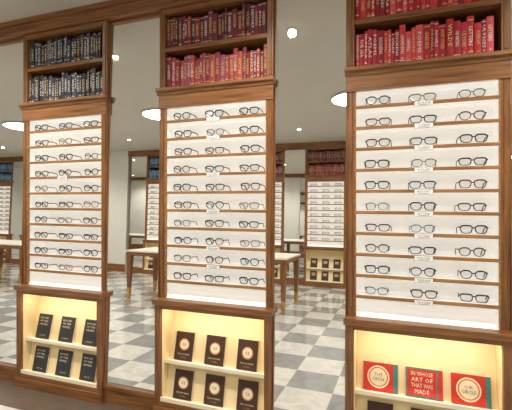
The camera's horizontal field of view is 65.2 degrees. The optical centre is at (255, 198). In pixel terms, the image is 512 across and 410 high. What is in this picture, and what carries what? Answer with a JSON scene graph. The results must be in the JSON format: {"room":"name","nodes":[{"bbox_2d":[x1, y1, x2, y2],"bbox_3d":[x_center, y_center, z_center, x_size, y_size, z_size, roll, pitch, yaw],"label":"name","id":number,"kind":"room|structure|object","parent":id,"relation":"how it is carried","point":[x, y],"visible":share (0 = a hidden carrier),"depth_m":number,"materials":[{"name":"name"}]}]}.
{"room":"shop","nodes":[
{"label":"shop","id":0,"kind":"room"},
{"bbox_2d":[0,0,108,22],"bbox_3d":[-4.391,-1.580,1.090,17.000,0.100,6.950,0,0,20],"label":"ceiling","id":1,"kind":"structure","parent":0,"point":[10,10],"depth_m":3.18,"materials":[{"name":"paint"}]},
{"bbox_2d":[0,380,139,409],"bbox_3d":[-4.391,1.619,1.090,17.000,0.102,6.950,0,0,20],"label":"floor","id":2,"kind":"structure","parent":0,"point":[12,396],"depth_m":3.08,"materials":[{"name":"stone"}]},
{"bbox_2d":[0,38,22,382],"bbox_3d":[-2.208,0.085,3.553,0.476,2.970,0.181,0,0,20],"label":"framed mirror","id":3,"kind":"object","parent":2,"relation":"on","point":[11,52],"visible":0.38,"depth_m":3.49,"materials":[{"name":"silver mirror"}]},
{"bbox_2d":[13,20,109,403],"bbox_3d":[-1.544,0.085,3.381,0.908,2.970,0.383,0,0,20],"label":"display case","id":4,"kind":"object","parent":2,"relation":"on","point":[80,294],"visible":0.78,"depth_m":3.36,"materials":[{"name":"brown wood"}]},
{"bbox_2d":[32,345,50,372],"bbox_3d":[-1.808,1.348,3.373,0.150,0.198,0.056,0,0,20],"label":"booklet","id":5,"kind":"object","parent":4,"relation":"in","point":[42,353],"visible":1,"depth_m":3.37,"materials":[{"name":"paper"}]},
{"bbox_2d":[35,313,53,338],"bbox_3d":[-1.809,1.089,3.427,0.150,0.197,0.064,0,0,20],"label":"booklet","id":6,"kind":"object","parent":4,"relation":"in","point":[44,327],"visible":1,"depth_m":3.42,"materials":[{"name":"paper"}]},
{"bbox_2d":[58,176,67,179],"bbox_3d":[-1.583,-0.172,3.273,0.103,0.029,0.004,0,0,20],"label":"labels","id":7,"kind":"object","parent":4,"relation":"attached to","point":[59,177],"visible":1,"depth_m":3.27,"materials":[{"name":"white paper"}]},
{"bbox_2d":[55,349,73,376],"bbox_3d":[-1.573,1.348,3.288,0.150,0.198,0.056,0,0,20],"label":"booklet","id":8,"kind":"object","parent":4,"relation":"in","point":[65,357],"visible":1,"depth_m":3.28,"materials":[{"name":"paper"}]},
{"bbox_2d":[29,32,101,101],"bbox_3d":[-1.551,-1.080,3.369,0.784,0.535,0.167,0,0,20],"label":"books","id":9,"kind":"object","parent":4,"relation":"in","point":[83,47],"visible":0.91,"depth_m":3.29,"materials":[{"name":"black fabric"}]},
{"bbox_2d":[34,120,100,272],"bbox_3d":[-1.555,-0.017,3.354,0.687,1.222,0.123,0,0,20],"label":"eyeglasses collection","id":10,"kind":"object","parent":4,"relation":"in","point":[84,139],"visible":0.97,"depth_m":3.31,"materials":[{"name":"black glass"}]},
{"bbox_2d":[58,316,76,342],"bbox_3d":[-1.574,1.089,3.342,0.150,0.197,0.064,0,0,20],"label":"booklet","id":11,"kind":"object","parent":4,"relation":"in","point":[68,324],"visible":1,"depth_m":3.33,"materials":[{"name":"paper"}]},
{"bbox_2d":[79,353,96,381],"bbox_3d":[-1.337,1.348,3.203,0.150,0.198,0.056,0,0,20],"label":"booklet","id":12,"kind":"object","parent":4,"relation":"in","point":[88,370],"visible":0.99,"depth_m":3.19,"materials":[{"name":"paper"}]},
{"bbox_2d":[81,319,96,346],"bbox_3d":[-1.339,1.089,3.257,0.150,0.197,0.064,0,0,20],"label":"booklet","id":13,"kind":"object","parent":4,"relation":"in","point":[89,338],"visible":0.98,"depth_m":3.25,"materials":[{"name":"paper"}]},
{"bbox_2d":[103,13,159,409],"bbox_3d":[-0.925,0.085,3.089,0.476,2.970,0.181,0,0,20],"label":"framed mirror","id":14,"kind":"object","parent":2,"relation":"on","point":[133,193],"visible":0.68,"depth_m":3.05,"materials":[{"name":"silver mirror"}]},
{"bbox_2d":[152,0,274,409],"bbox_3d":[-0.263,0.085,2.917,0.908,2.970,0.383,0,0,20],"label":"display case","id":15,"kind":"object","parent":2,"relation":"on","point":[231,309],"visible":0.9,"depth_m":2.89,"materials":[{"name":"brown wood"}]},
{"bbox_2d":[173,368,194,400],"bbox_3d":[-0.526,1.348,2.909,0.150,0.198,0.056,0,0,20],"label":"booklet","id":16,"kind":"object","parent":15,"relation":"in","point":[184,379],"visible":1,"depth_m":2.90,"materials":[{"name":"paper"}]},
{"bbox_2d":[174,331,195,361],"bbox_3d":[-0.527,1.089,2.963,0.150,0.197,0.064,0,0,20],"label":"booklet","id":17,"kind":"object","parent":15,"relation":"in","point":[185,341],"visible":1,"depth_m":2.96,"materials":[{"name":"paper"}]},
{"bbox_2d":[206,116,219,269],"bbox_3d":[-0.302,-0.042,2.809,0.103,1.069,0.004,0,0,20],"label":"labels","id":18,"kind":"object","parent":15,"relation":"attached to","point":[213,137],"visible":1,"depth_m":2.81,"materials":[{"name":"white paper"}]},
{"bbox_2d":[203,373,225,406],"bbox_3d":[-0.291,1.348,2.824,0.150,0.198,0.056,0,0,20],"label":"booklet","id":19,"kind":"object","parent":15,"relation":"in","point":[214,393],"visible":1,"depth_m":2.82,"materials":[{"name":"paper"}]},
{"bbox_2d":[204,335,226,366],"bbox_3d":[-0.292,1.089,2.878,0.150,0.197,0.064,0,0,20],"label":"booklet","id":20,"kind":"object","parent":15,"relation":"in","point":[215,345],"visible":1,"depth_m":2.87,"materials":[{"name":"paper"}]},
{"bbox_2d":[167,2,266,86],"bbox_3d":[-0.267,-1.079,2.907,0.785,0.534,0.167,0,0,20],"label":"books","id":21,"kind":"object","parent":15,"relation":"in","point":[252,19],"visible":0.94,"depth_m":2.83,"materials":[{"name":"paper"}]},
{"bbox_2d":[173,106,265,284],"bbox_3d":[-0.271,-0.019,2.890,0.690,1.229,0.124,0,0,20],"label":"eyeglasses collection","id":22,"kind":"object","parent":15,"relation":"in","point":[240,111],"visible":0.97,"depth_m":2.84,"materials":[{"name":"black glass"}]},
{"bbox_2d":[236,339,258,371],"bbox_3d":[-0.057,1.089,2.793,0.150,0.197,0.064,0,0,20],"label":"booklet","id":23,"kind":"object","parent":15,"relation":"in","point":[247,355],"visible":1,"depth_m":2.79,"materials":[{"name":"paper"}]},
{"bbox_2d":[236,378,258,409],"bbox_3d":[-0.056,1.348,2.739,0.150,0.198,0.056,0,0,20],"label":"booklet","id":24,"kind":"object","parent":15,"relation":"in","point":[248,390],"visible":1,"depth_m":2.73,"materials":[{"name":"paper"}]},
{"bbox_2d":[272,0,346,409],"bbox_3d":[0.358,0.085,2.624,0.476,2.970,0.181,0,0,20],"label":"framed mirror","id":25,"kind":"object","parent":2,"relation":"on","point":[310,258],"visible":1,"depth_m":2.59,"materials":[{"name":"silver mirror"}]},
{"bbox_2d":[343,0,511,409],"bbox_3d":[1.022,0.085,2.452,0.908,2.970,0.383,0,0,20],"label":"display case","id":26,"kind":"object","parent":2,"relation":"on","point":[453,334],"visible":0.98,"depth_m":2.42,"materials":[{"name":"brown wood"}]},
{"bbox_2d":[367,400,392,409],"bbox_3d":[0.758,1.348,2.444,0.150,0.198,0.056,0,0,20],"label":"booklet","id":27,"kind":"object","parent":26,"relation":"in","point":[372,405],"visible":1,"depth_m":2.46,"materials":[{"name":"paper"}]},
{"bbox_2d":[363,360,397,393],"bbox_3d":[0.774,1.105,2.487,0.206,0.164,0.057,0,0,20],"label":"booklet","id":28,"kind":"object","parent":26,"relation":"in","point":[377,376],"visible":1,"depth_m":2.48,"materials":[{"name":"paper"}]},
{"bbox_2d":[411,407,427,409],"bbox_3d":[0.994,1.348,2.359,0.150,0.198,0.056,0,0,20],"label":"booklet","id":29,"kind":"object","parent":26,"relation":"in","point":[412,408],"visible":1,"depth_m":2.39,"materials":[{"name":"paper"}]},
{"bbox_2d":[414,100,432,305],"bbox_3d":[0.983,0.023,2.344,0.103,1.199,0.004,0,0,20],"label":"labels","id":30,"kind":"object","parent":26,"relation":"attached to","point":[426,102],"visible":1,"depth_m":2.34,"materials":[{"name":"white paper"}]},
{"bbox_2d":[355,0,493,65],"bbox_3d":[1.005,-1.079,2.446,0.759,0.533,0.165,0,0,20],"label":"books","id":31,"kind":"object","parent":26,"relation":"in","point":[451,38],"visible":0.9,"depth_m":2.38,"materials":[{"name":"red paper"}]},
{"bbox_2d":[406,366,442,400],"bbox_3d":[1.009,1.105,2.401,0.206,0.164,0.057,0,0,20],"label":"booklet","id":32,"kind":"object","parent":26,"relation":"in","point":[425,383],"visible":1,"depth_m":2.39,"materials":[{"name":"paper"}]},
{"bbox_2d":[364,88,489,302],"bbox_3d":[1.014,-0.019,2.425,0.693,1.229,0.123,0,0,20],"label":"eyeglasses collection","id":33,"kind":"object","parent":26,"relation":"in","point":[483,116],"visible":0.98,"depth_m":2.37,"materials":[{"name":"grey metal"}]},
{"bbox_2d":[451,372,491,408],"bbox_3d":[1.244,1.105,2.316,0.206,0.164,0.057,0,0,20],"label":"booklet","id":34,"kind":"object","parent":26,"relation":"in","point":[466,389],"visible":1,"depth_m":2.31,"materials":[{"name":"paper"}]},
{"bbox_2d":[511,0,511,330],"bbox_3d":[1.641,0.085,2.160,0.476,2.970,0.181,0,0,20],"label":"framed mirror","id":35,"kind":"object","parent":2,"relation":"on","point":[511,0],"visible":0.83,"depth_m":2.20,"materials":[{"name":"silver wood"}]},
{"bbox_3d":[-3.277,0.020,4.169,17.000,3.100,0.400,0,0,20],"label":"wall","id":36,"kind":"structure","parent":0,"visible":0},
{"bbox_2d":[0,0,211,41],"bbox_3d":[-3.320,-1.465,4.049,17.000,0.126,0.335,0,0,20],"label":"trim","id":37,"kind":"structure","parent":36,"relation":"attached to","point":[111,10],"depth_m":3.17,"materials":[{"name":"brown wood"}]}
]}

